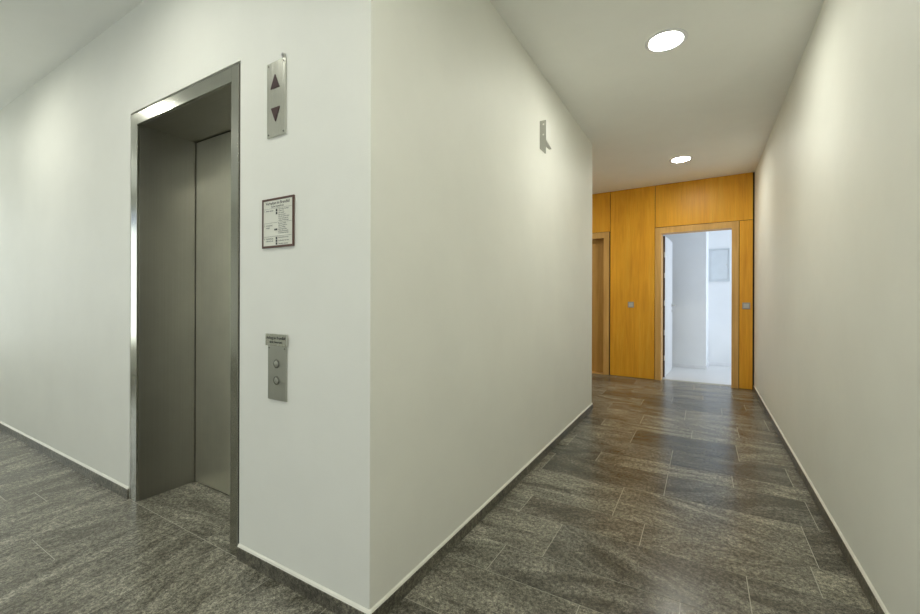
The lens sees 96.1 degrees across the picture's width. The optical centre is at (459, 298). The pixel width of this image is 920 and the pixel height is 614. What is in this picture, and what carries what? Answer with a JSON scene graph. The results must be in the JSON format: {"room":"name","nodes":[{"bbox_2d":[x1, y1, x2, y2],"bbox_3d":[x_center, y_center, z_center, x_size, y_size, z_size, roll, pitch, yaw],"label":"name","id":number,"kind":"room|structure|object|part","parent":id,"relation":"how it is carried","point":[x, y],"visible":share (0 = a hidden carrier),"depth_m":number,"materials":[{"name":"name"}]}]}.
{"room":"elevator lobby","nodes":[
{"label":"elevator lobby","id":0,"kind":"room"},
{"bbox_2d":[0,0,393,609],"bbox_3d":[-3.083,-0.309,3.137,6.503,2.900,0.120,0,0,30],"label":"wall","id":1,"kind":"structure","parent":0,"point":[315,466],"depth_m":1.75,"materials":[{"name":"paint"}]},
{"bbox_2d":[0,421,128,498],"bbox_3d":[-3.907,1.106,3.543,4.679,0.065,0.011,0,0,30],"label":"baseboard","id":2,"kind":"structure","parent":1,"relation":"attached to","point":[98,477],"depth_m":2.78,"materials":[{"name":"grey stone"}]},
{"bbox_2d":[130,63,240,556],"bbox_3d":[-1.331,0.048,2.259,1.058,2.197,0.386,0,0,30],"label":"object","id":3,"kind":"object","parent":1,"relation":"in","point":[185,386],"depth_m":2.43,"materials":[{"name":"metal"}]},
{"bbox_3d":[-1.452,0.088,2.485,0.436,2.108,0.030,0,0,30],"label":"panel","id":4,"kind":"part","parent":3,"relation":"part of","materials":[{"name":"metal"}]},
{"bbox_2d":[265,333,286,401],"bbox_3d":[-0.748,0.281,1.689,0.136,0.270,0.010,0,0,30],"label":"panel","id":5,"kind":"object","parent":1,"relation":"attached to","point":[277,343],"visible":1,"depth_m":1.68,"materials":[{"name":"metal"}]},
{"bbox_3d":[-0.749,0.171,1.687,0.136,0.048,0.004,0,0,30],"label":"label plate","id":6,"kind":"part","parent":5,"relation":"part of","materials":[{"name":"metal"}]},
{"bbox_2d":[267,52,286,138],"bbox_3d":[-0.752,-0.826,1.693,0.118,0.328,0.010,0,0,30],"label":"indicator","id":7,"kind":"object","parent":1,"relation":"attached to","point":[277,70],"visible":1,"depth_m":1.69,"materials":[{"name":"metal"}]},
{"bbox_2d":[262,194,294,248],"bbox_3d":[-0.743,-0.309,1.689,0.201,0.203,0.006,0,0,30],"label":"notice","id":8,"kind":"object","parent":1,"relation":"attached to","point":[278,214],"visible":1,"depth_m":1.68,"materials":[{"name":"paper"}]},
{"bbox_2d":[237,543,371,613],"bbox_3d":[-0.643,1.116,1.625,0.777,0.065,0.011,0,0,30],"label":"baseboard","id":9,"kind":"structure","parent":1,"relation":"attached to","point":[330,600],"depth_m":1.61,"materials":[{"name":"grey stone"}]},
{"bbox_2d":[0,0,823,193],"bbox_3d":[-2.055,-1.720,3.345,8.297,0.213,10.120,0,0,30],"label":"ceiling","id":10,"kind":"structure","parent":0,"point":[716,98],"depth_m":2.84,"materials":[{"name":"paint"}]},
{"bbox_2d":[644,28,687,52],"bbox_3d":[1.282,-1.630,2.578,0.244,0.066,0.244,0,0,30],"label":"recessed light","id":11,"kind":"object","parent":10,"relation":"in","point":[665,40],"visible":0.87,"depth_m":2.57,"materials":[{"name":"white paint"}]},
{"bbox_2d":[650,31,681,47],"bbox_3d":[1.282,-1.619,2.578,0.182,0.040,0.182,0,0,30],"label":"diffuser","id":12,"kind":"object","parent":11,"relation":"attached to","point":[666,39],"depth_m":2.57,"materials":[{"name":"white plastic"}]},
{"bbox_2d":[669,156,692,162],"bbox_3d":[2.549,-1.626,4.774,0.244,0.066,0.244,0,0,30],"label":"recessed light","id":13,"kind":"object","parent":10,"relation":"in","point":[680,159],"visible":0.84,"depth_m":4.77,"materials":[{"name":"white paint"}]},
{"bbox_2d":[673,157,689,160],"bbox_3d":[2.549,-1.615,4.774,0.182,0.040,0.182,0,0,30],"label":"diffuser","id":14,"kind":"object","parent":13,"relation":"attached to","point":[676,158],"depth_m":4.76,"materials":[{"name":"white plastic"}]},
{"bbox_2d":[0,365,874,613],"bbox_3d":[-0.889,1.172,3.698,9.726,0.050,11.878,0,0,30],"label":"floor","id":15,"kind":"structure","parent":0,"point":[668,496],"depth_m":1.99,"materials":[{"name":"grey stone"}]},
{"bbox_2d":[392,0,591,588],"bbox_3d":[0.510,-0.298,2.952,0.120,2.900,3.202,0,0,30],"label":"wall","id":16,"kind":"structure","parent":0,"point":[492,231],"depth_m":2.11,"materials":[{"name":"paint"}]},
{"bbox_2d":[370,403,592,613],"bbox_3d":[0.535,1.119,2.872,0.011,0.065,3.333,0,0,30],"label":"baseboard","id":17,"kind":"structure","parent":16,"relation":"attached to","point":[394,596],"depth_m":1.95,"materials":[{"name":"grey stone"}]},
{"bbox_2d":[540,120,550,153],"bbox_3d":[0.613,-1.132,2.960,0.045,0.237,0.129,0,0,30],"label":"bracket","id":18,"kind":"object","parent":16,"relation":"attached to","point":[545,127],"visible":1,"depth_m":2.91,"materials":[{"name":"grey metal"}]},
{"bbox_3d":[0.583,-1.131,2.909,0.045,0.235,0.003,0,0,30],"label":"fixing plate","id":19,"kind":"part","parent":18,"relation":"part of","materials":[{"name":"grey metal"}]},
{"bbox_2d":[600,172,754,389],"bbox_3d":[2.136,-0.294,6.410,4.200,2.900,0.141,0,0,34],"label":"wall","id":20,"kind":"structure","parent":0,"point":[753,172],"depth_m":5.25,"materials":[{"name":"orange wood"}]},
{"bbox_2d":[592,232,609,374],"bbox_3d":[1.888,0.080,6.559,0.959,2.153,0.160,0,0,34],"label":"door","id":21,"kind":"structure","parent":20,"relation":"in","point":[600,241],"depth_m":6.39,"materials":[{"name":"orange wood"}]},
{"bbox_2d":[592,192,609,232],"bbox_3d":[1.860,-1.300,6.501,0.970,0.595,0.021,0,0,34],"label":"wood panel","id":22,"kind":"object","parent":20,"relation":"attached to","point":[600,201],"visible":0.44,"depth_m":6.29,"materials":[{"name":"orange wood"}]},
{"bbox_2d":[610,186,654,378],"bbox_3d":[2.515,-0.221,6.052,0.610,2.750,0.021,0,0,34],"label":"wood panel","id":23,"kind":"object","parent":20,"relation":"attached to","point":[632,224],"visible":1,"depth_m":6.04,"materials":[{"name":"orange wood"}]},
{"bbox_2d":[628,302,633,306],"bbox_3d":[2.496,0.096,6.043,0.082,0.082,0.013,0,0,34],"label":"light switch","id":24,"kind":"object","parent":23,"relation":"attached to","point":[630,304],"visible":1,"depth_m":6.04,"materials":[{"name":"grey plastic"}]},
{"bbox_2d":[655,172,752,227],"bbox_3d":[3.243,-1.296,5.558,1.130,0.595,0.022,0,0,34],"label":"wood panel","id":25,"kind":"object","parent":20,"relation":"attached to","point":[724,198],"visible":1,"depth_m":5.52,"materials":[{"name":"orange wood"}]},
{"bbox_2d":[739,220,752,389],"bbox_3d":[3.647,0.083,5.279,0.140,2.148,0.020,0,0,34],"label":"wood panel","id":26,"kind":"object","parent":20,"relation":"attached to","point":[746,226],"visible":1,"depth_m":5.27,"materials":[{"name":"orange wood"}]},
{"bbox_2d":[742,303,749,308],"bbox_3d":[3.640,0.099,5.263,0.082,0.082,0.013,0,0,34],"label":"light switch","id":27,"kind":"object","parent":26,"relation":"attached to","point":[744,305],"visible":1,"depth_m":5.26,"materials":[{"name":"grey plastic"}]},
{"bbox_2d":[663,231,708,365],"bbox_3d":[3.808,-0.189,7.299,0.962,2.700,0.690,0,0,34],"label":"wall","id":28,"kind":"structure","parent":0,"point":[690,251],"depth_m":6.88,"materials":[{"name":"paint"}]},
{"bbox_2d":[672,363,706,369],"bbox_3d":[3.612,1.131,7.005,0.974,0.060,0.012,0,0,34],"label":"baseboard","id":29,"kind":"structure","parent":28,"relation":"attached to","point":[673,364],"depth_m":6.87,"materials":[{"name":"white paint"}]},
{"bbox_2d":[708,230,731,362],"bbox_3d":[5.229,-0.184,6.674,2.088,2.700,0.120,0,0,34],"label":"wall","id":30,"kind":"structure","parent":0,"point":[720,292],"depth_m":7.11,"materials":[{"name":"paint"}]},
{"bbox_2d":[708,248,729,281],"bbox_3d":[4.454,-0.570,7.112,0.317,0.567,0.032,0,0,34],"label":"electrical panel","id":31,"kind":"object","parent":30,"relation":"attached to","point":[719,258],"visible":1,"depth_m":7.10,"materials":[{"name":"grey metal"}]},
{"bbox_2d":[709,361,730,366],"bbox_3d":[5.192,1.136,6.617,2.076,0.060,0.013,0,0,34],"label":"baseboard","id":32,"kind":"structure","parent":30,"relation":"attached to","point":[710,363],"depth_m":7.10,"materials":[{"name":"white paint"}]},
{"bbox_2d":[754,0,919,613],"bbox_3d":[1.369,-0.296,1.110,0.120,2.900,9.740,0,0,30],"label":"wall","id":33,"kind":"structure","parent":0,"point":[837,218],"depth_m":1.77,"materials":[{"name":"paint"}]},
{"bbox_2d":[753,386,888,613],"bbox_3d":[1.301,1.121,1.130,0.011,0.065,9.470,0,0,30],"label":"baseboard","id":34,"kind":"structure","parent":33,"relation":"attached to","point":[876,603],"depth_m":1.99,"materials":[{"name":"grey stone"}]},
{"bbox_3d":[3.728,-0.189,5.329,3.290,2.700,0.150,0,0,34],"label":"wall","id":35,"kind":"structure","parent":0,"visible":0},
{"bbox_2d":[655,221,738,387],"bbox_3d":[3.474,0.084,6.034,0.984,2.152,1.080,0,0,34],"label":"door","id":36,"kind":"structure","parent":35,"relation":"in","point":[663,245],"depth_m":5.85,"materials":[{"name":"beige wood"}]}
]}

